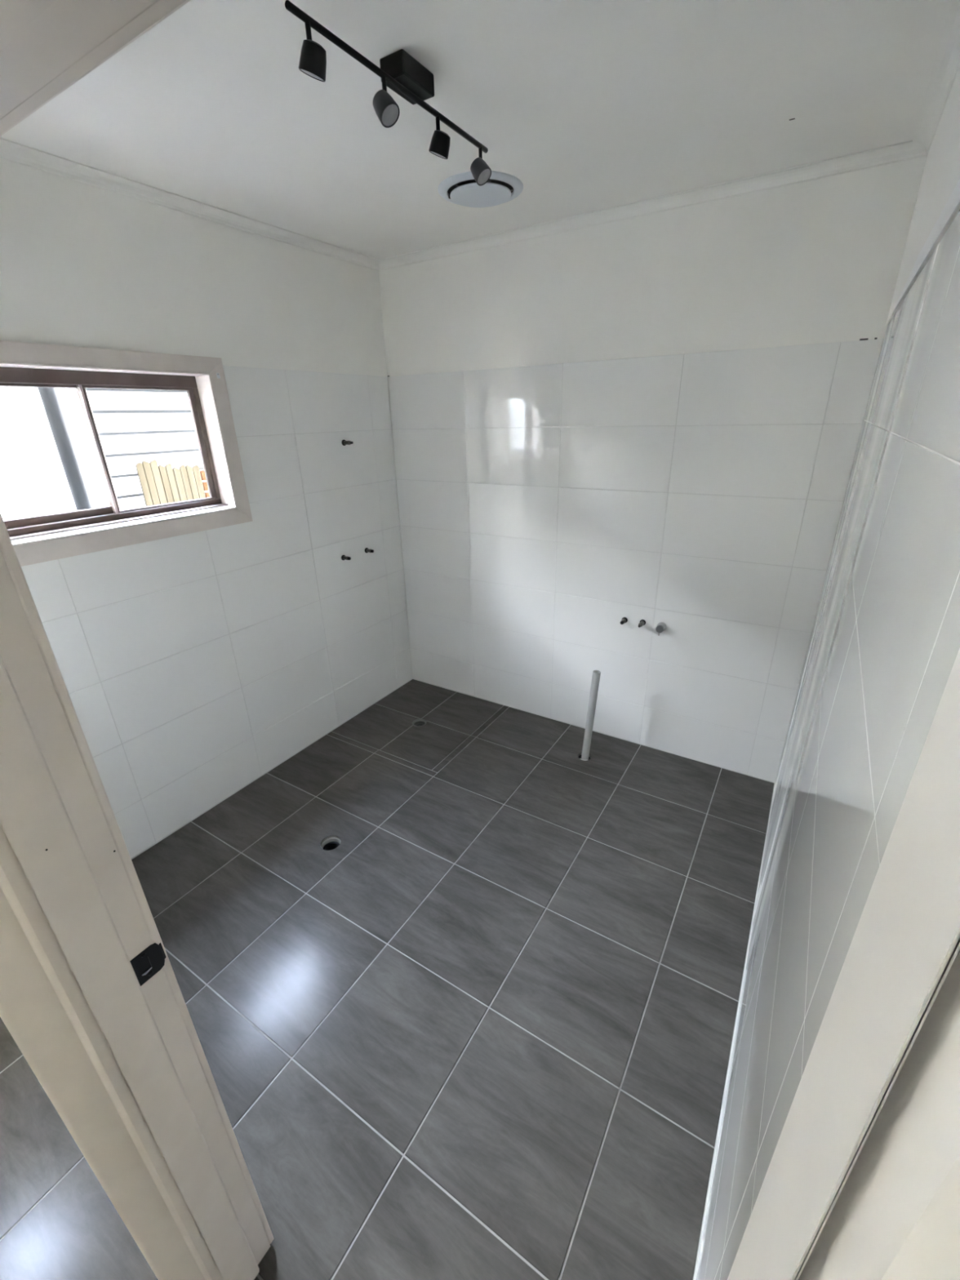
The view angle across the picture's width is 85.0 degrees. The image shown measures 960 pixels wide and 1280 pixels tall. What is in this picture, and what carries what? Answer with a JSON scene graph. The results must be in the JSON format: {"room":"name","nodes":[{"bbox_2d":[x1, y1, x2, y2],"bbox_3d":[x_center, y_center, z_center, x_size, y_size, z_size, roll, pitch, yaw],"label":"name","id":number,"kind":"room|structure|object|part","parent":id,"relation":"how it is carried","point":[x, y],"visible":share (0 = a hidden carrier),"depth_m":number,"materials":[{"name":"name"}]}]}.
{"room":"building under construction","nodes":[
{"label":"building under construction","id":0,"kind":"room"},
{"bbox_2d":[0,158,412,859],"bbox_3d":[-1.767,-0.177,1.819,0.154,2.845,4.408,13,27,30],"label":"wall","id":1,"kind":"structure","parent":0,"point":[193,667],"depth_m":2.51,"materials":[{"name":"tile"}]},
{"bbox_2d":[0,340,253,566],"bbox_3d":[-1.483,-0.744,2.070,0.164,0.714,1.082,13,27,30],"label":"window","id":2,"kind":"structure","parent":1,"relation":"in","point":[34,540],"depth_m":2.12,"materials":[{"name":"beige paint"}]},
{"bbox_3d":[-1.651,-0.900,1.836,0.020,0.022,0.454,13,27,30],"label":"sash rail","id":3,"kind":"part","parent":2,"relation":"part of","materials":[{"name":"brown metal"}]},
{"bbox_3d":[-1.640,-0.460,2.024,0.020,0.052,0.454,13,27,30],"label":"sash rail","id":4,"kind":"part","parent":2,"relation":"part of","materials":[{"name":"brown metal"}]},
{"bbox_3d":[-1.531,-0.762,2.094,0.020,0.442,0.022,13,27,30],"label":"sash rail","id":5,"kind":"part","parent":2,"relation":"part of","materials":[{"name":"brown metal"}]},
{"bbox_3d":[-1.513,-0.748,2.085,0.018,0.461,0.022,13,27,30],"label":"sash rail","id":6,"kind":"part","parent":2,"relation":"part of","materials":[{"name":"brown metal"}]},
{"bbox_3d":[-1.430,-1.030,1.906,0.016,0.062,1.082,13,27,30],"label":"casing","id":7,"kind":"part","parent":2,"relation":"part of","materials":[{"name":"beige paint"}]},
{"bbox_3d":[-1.415,-0.435,2.160,0.016,0.072,1.082,13,27,30],"label":"casing","id":8,"kind":"part","parent":2,"relation":"part of","materials":[{"name":"beige paint"}]},
{"bbox_3d":[-1.404,-1.044,2.158,0.018,0.022,0.454,13,27,30],"label":"sash rail","id":9,"kind":"part","parent":2,"relation":"part of","materials":[{"name":"brown metal"}]},
{"bbox_3d":[-1.393,-0.595,2.350,0.018,0.033,0.454,13,27,30],"label":"sash rail","id":10,"kind":"part","parent":2,"relation":"part of","materials":[{"name":"brown metal"}]},
{"bbox_3d":[-1.285,-0.897,2.421,0.018,0.461,0.022,13,27,30],"label":"sash rail","id":11,"kind":"part","parent":2,"relation":"part of","materials":[{"name":"brown metal"}]},
{"bbox_3d":[-1.156,-0.904,2.426,0.016,0.714,0.072,13,27,30],"label":"casing","id":12,"kind":"part","parent":2,"relation":"part of","materials":[{"name":"beige paint"}]},
{"bbox_2d":[0,137,378,271],"bbox_3d":[-1.225,-1.682,1.988,0.052,0.036,2.535,13,27,30],"label":"trim","id":13,"kind":"structure","parent":1,"relation":"attached to","point":[11,151],"depth_m":2.01,"materials":[{"name":"paint"}]},
{"bbox_2d":[341,555,351,559],"bbox_3d":[-0.802,-0.493,3.153,0.056,0.033,0.033,13,27,30],"label":"outlet","id":14,"kind":"object","parent":1,"relation":"attached to","point":[343,557],"visible":1,"depth_m":3.15,"materials":[{"name":"black metal"}]},
{"bbox_2d":[342,440,353,445],"bbox_3d":[-0.751,-1.124,2.986,0.069,0.033,0.033,13,27,30],"label":"outlet","id":15,"kind":"object","parent":1,"relation":"attached to","point":[344,442],"visible":1,"depth_m":2.98,"materials":[{"name":"black"}]},
{"bbox_2d":[364,547,373,552],"bbox_3d":[-0.696,-0.563,3.309,0.056,0.033,0.033,13,27,30],"label":"outlet","id":16,"kind":"object","parent":1,"relation":"attached to","point":[366,550],"visible":1,"depth_m":3.30,"materials":[{"name":"black"}]},
{"bbox_2d":[0,679,774,1279],"bbox_3d":[-0.149,1.462,1.456,3.820,0.160,4.620,13,27,30],"label":"floor","id":17,"kind":"structure","parent":0,"point":[485,1031],"depth_m":1.79,"materials":[{"name":"tile"}]},
{"bbox_2d":[320,837,340,850],"bbox_3d":[-0.702,1.026,2.501,0.094,0.128,0.094,13,27,30],"label":"drain","id":18,"kind":"object","parent":17,"relation":"on","point":[331,843],"visible":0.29,"depth_m":2.51,"materials":[{"name":"grey plastic"}]},
{"bbox_2d":[322,841,339,850],"bbox_3d":[-0.702,1.035,2.505,0.082,0.108,0.082,13,27,30],"label":"drain hole","id":19,"kind":"object","parent":18,"relation":"attached to","point":[327,846],"depth_m":2.51,"materials":[{"name":"black"}]},
{"bbox_2d":[412,719,426,726],"bbox_3d":[-0.395,0.567,3.438,0.096,0.060,0.096,13,27,30],"label":"shower drain","id":20,"kind":"object","parent":17,"relation":"in","point":[418,722],"visible":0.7,"depth_m":3.45,"materials":[{"name":"grey metal"}]},
{"bbox_2d":[577,670,600,760],"bbox_3d":[0.610,0.451,2.941,0.094,0.621,0.074,13,27,30],"label":"pipe","id":21,"kind":"object","parent":17,"relation":"on","point":[596,673],"visible":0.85,"depth_m":2.90,"materials":[{"name":"grey plastic"}]},
{"bbox_2d":[0,0,953,259],"bbox_3d":[-0.226,-1.119,0.413,4.300,0.121,5.100,13,27,30],"label":"ceiling","id":22,"kind":"structure","parent":0,"point":[593,105],"depth_m":1.48,"materials":[{"name":"paint"}]},
{"bbox_2d":[284,0,491,186],"bbox_3d":[-0.181,-1.373,1.345,0.074,0.148,0.765,13,27,30],"label":"track light","id":23,"kind":"object","parent":22,"relation":"attached to","point":[399,71],"visible":1,"depth_m":1.28,"materials":[{"name":"black metal"}]},
{"bbox_3d":[-0.356,-1.255,1.091,0.011,0.046,0.011,13,27,30],"label":"stem","id":24,"kind":"part","parent":23,"relation":"part of","materials":[{"name":"black metal"}]},
{"bbox_3d":[-0.352,-1.219,1.104,0.063,0.061,0.055,13,27,30],"label":"lamp shade","id":25,"kind":"part","parent":23,"relation":"part of","materials":[{"name":"black metal"}]},
{"bbox_3d":[-0.232,-1.336,1.273,0.011,0.046,0.011,13,27,30],"label":"stem","id":26,"kind":"part","parent":23,"relation":"part of","materials":[{"name":"black metal"}]},
{"bbox_3d":[-0.231,-1.304,1.286,0.067,0.066,0.055,13,27,30],"label":"lamp shade","id":27,"kind":"part","parent":23,"relation":"part of","materials":[{"name":"grey metal"}]},
{"bbox_3d":[-0.116,-1.412,1.444,0.011,0.046,0.011,13,27,30],"label":"stem","id":28,"kind":"part","parent":23,"relation":"part of","materials":[{"name":"black metal"}]},
{"bbox_3d":[-0.112,-1.376,1.458,0.063,0.061,0.055,13,27,30],"label":"lamp shade","id":29,"kind":"part","parent":23,"relation":"part of","materials":[{"name":"black metal"}]},
{"bbox_3d":[0.002,-1.488,1.616,0.011,0.046,0.011,13,27,30],"label":"stem","id":30,"kind":"part","parent":23,"relation":"part of","materials":[{"name":"black metal"}]},
{"bbox_3d":[0.003,-1.457,1.629,0.067,0.066,0.055,13,27,30],"label":"lamp shade","id":31,"kind":"part","parent":23,"relation":"part of","materials":[{"name":"grey metal"}]},
{"bbox_2d":[437,170,523,207],"bbox_3d":[0.002,-1.743,2.043,0.332,0.025,0.332,13,27,30],"label":"exhaust fan","id":32,"kind":"object","parent":22,"relation":"attached to","point":[461,188],"visible":0.93,"depth_m":2.00,"materials":[{"name":"white plastic"}]},
{"bbox_2d":[378,155,927,782],"bbox_3d":[0.540,-0.715,2.941,2.762,2.845,0.164,13,27,30],"label":"wall","id":33,"kind":"structure","parent":0,"point":[654,418],"depth_m":2.63,"materials":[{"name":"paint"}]},
{"bbox_2d":[620,617,627,624],"bbox_3d":[0.794,-0.103,2.905,0.033,0.033,0.055,13,27,30],"label":"outlet","id":34,"kind":"object","parent":33,"relation":"attached to","point":[624,620],"visible":1,"depth_m":2.90,"materials":[{"name":"black metal"}]},
{"bbox_2d":[638,619,645,627],"bbox_3d":[0.875,-0.085,2.849,0.033,0.033,0.069,13,27,30],"label":"outlet","id":35,"kind":"object","parent":33,"relation":"attached to","point":[642,622],"visible":1,"depth_m":2.85,"materials":[{"name":"black"}]},
{"bbox_2d":[378,140,927,271],"bbox_3d":[0.456,-1.882,2.356,2.470,0.036,0.052,13,27,30],"label":"trim","id":36,"kind":"structure","parent":33,"relation":"attached to","point":[908,150],"depth_m":2.14,"materials":[{"name":"paint"}]},
{"bbox_2d":[655,622,666,635],"bbox_3d":[0.967,-0.058,2.808,0.048,0.062,0.055,13,27,30],"label":"pipe","id":37,"kind":"object","parent":33,"relation":"attached to","point":[661,626],"visible":1,"depth_m":2.79,"materials":[{"name":"grey plastic"}]},
{"bbox_2d":[693,66,959,1279],"bbox_3d":[0.929,-0.010,1.268,0.126,2.845,2.535,13,27,30],"label":"wall","id":38,"kind":"structure","parent":0,"point":[884,646],"depth_m":0.81,"materials":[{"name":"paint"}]},
{"bbox_2d":[912,0,959,155],"bbox_3d":[0.825,-1.226,0.798,0.052,0.036,2.535,13,27,30],"label":"trim","id":39,"kind":"structure","parent":38,"relation":"attached to","point":[947,64],"depth_m":1.41,"materials":[{"name":"paint"}]},
{"bbox_3d":[-0.381,0.309,0.600,3.608,2.845,0.103,13,27,30],"label":"wall","id":40,"kind":"structure","parent":0,"visible":0},
{"bbox_2d":[0,0,959,1279],"bbox_3d":[-0.221,0.616,0.588,0.973,2.078,0.192,13,27,30],"label":"door frame","id":41,"kind":"structure","parent":40,"relation":"in","point":[861,1181],"depth_m":0.61,"materials":[{"name":"beige paint"}]},
{"bbox_3d":[-0.197,-0.340,0.262,0.828,0.066,0.013,13,27,30],"label":"architrave","id":42,"kind":"part","parent":41,"relation":"part of","materials":[{"name":"beige paint"}]},
{"bbox_3d":[-0.629,0.555,0.766,0.081,2.068,0.076,13,27,30],"label":"architrave","id":43,"kind":"part","parent":41,"relation":"part of","materials":[{"name":"beige paint"}]},
{"bbox_3d":[-0.555,0.496,0.876,0.070,2.068,0.013,13,27,30],"label":"architrave","id":44,"kind":"part","parent":41,"relation":"part of","materials":[{"name":"beige paint"}]},
{"bbox_3d":[-0.534,0.521,0.845,0.002,0.058,0.042,13,27,30],"label":"plate","id":45,"kind":"part","parent":41,"relation":"part of","materials":[{"name":"black metal"}]},
{"bbox_3d":[0.128,0.725,0.325,0.081,2.068,0.078,13,27,30],"label":"architrave","id":46,"kind":"part","parent":41,"relation":"part of","materials":[{"name":"white paint"}]},
{"label":"outside","id":47,"kind":"structure","parent":0,"visible":0},
{"bbox_3d":[-5.659,-0.225,7.270,11.850,0.130,24.000,13,27,30],"label":"ground","id":48,"kind":"structure","parent":47,"visible":0},
{"bbox_2d":[0,386,97,520],"bbox_3d":[-3.729,-0.407,3.547,0.290,3.040,2.180,13,27,30],"label":"wall","id":49,"kind":"structure","parent":48,"relation":"on","point":[33,482],"depth_m":3.79,"materials":[{"name":"grey paint"}]},
{"bbox_2d":[37,386,93,510],"bbox_3d":[-1.842,-0.088,2.690,0.140,3.040,0.140,13,27,30],"label":"post","id":50,"kind":"object","parent":48,"relation":"on","point":[50,397],"visible":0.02,"depth_m":2.34,"materials":[{"name":"grey metal"}]},
{"bbox_2d":[62,387,204,510],"bbox_3d":[-3.070,-1.591,4.969,3.400,4.070,11.900,13,27,30],"label":"wall","id":51,"kind":"structure","parent":48,"relation":"on","point":[134,426],"depth_m":4.31,"materials":[{"name":"grey"}]},
{"bbox_2d":[135,459,205,506],"bbox_3d":[-2.514,-0.464,4.659,0.056,2.175,0.498,13,27,30],"label":"picket fence","id":52,"kind":"object","parent":48,"relation":"on","point":[160,484],"visible":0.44,"depth_m":4.26,"materials":[{"name":"brown wood"}]},
{"bbox_2d":[200,470,209,497],"bbox_3d":[-2.342,-0.544,4.990,0.110,2.054,0.228,13,27,30],"label":"brick pier","id":53,"kind":"structure","parent":48,"relation":"on","point":[202,472],"depth_m":4.53,"materials":[{"name":"brick"}]}
]}

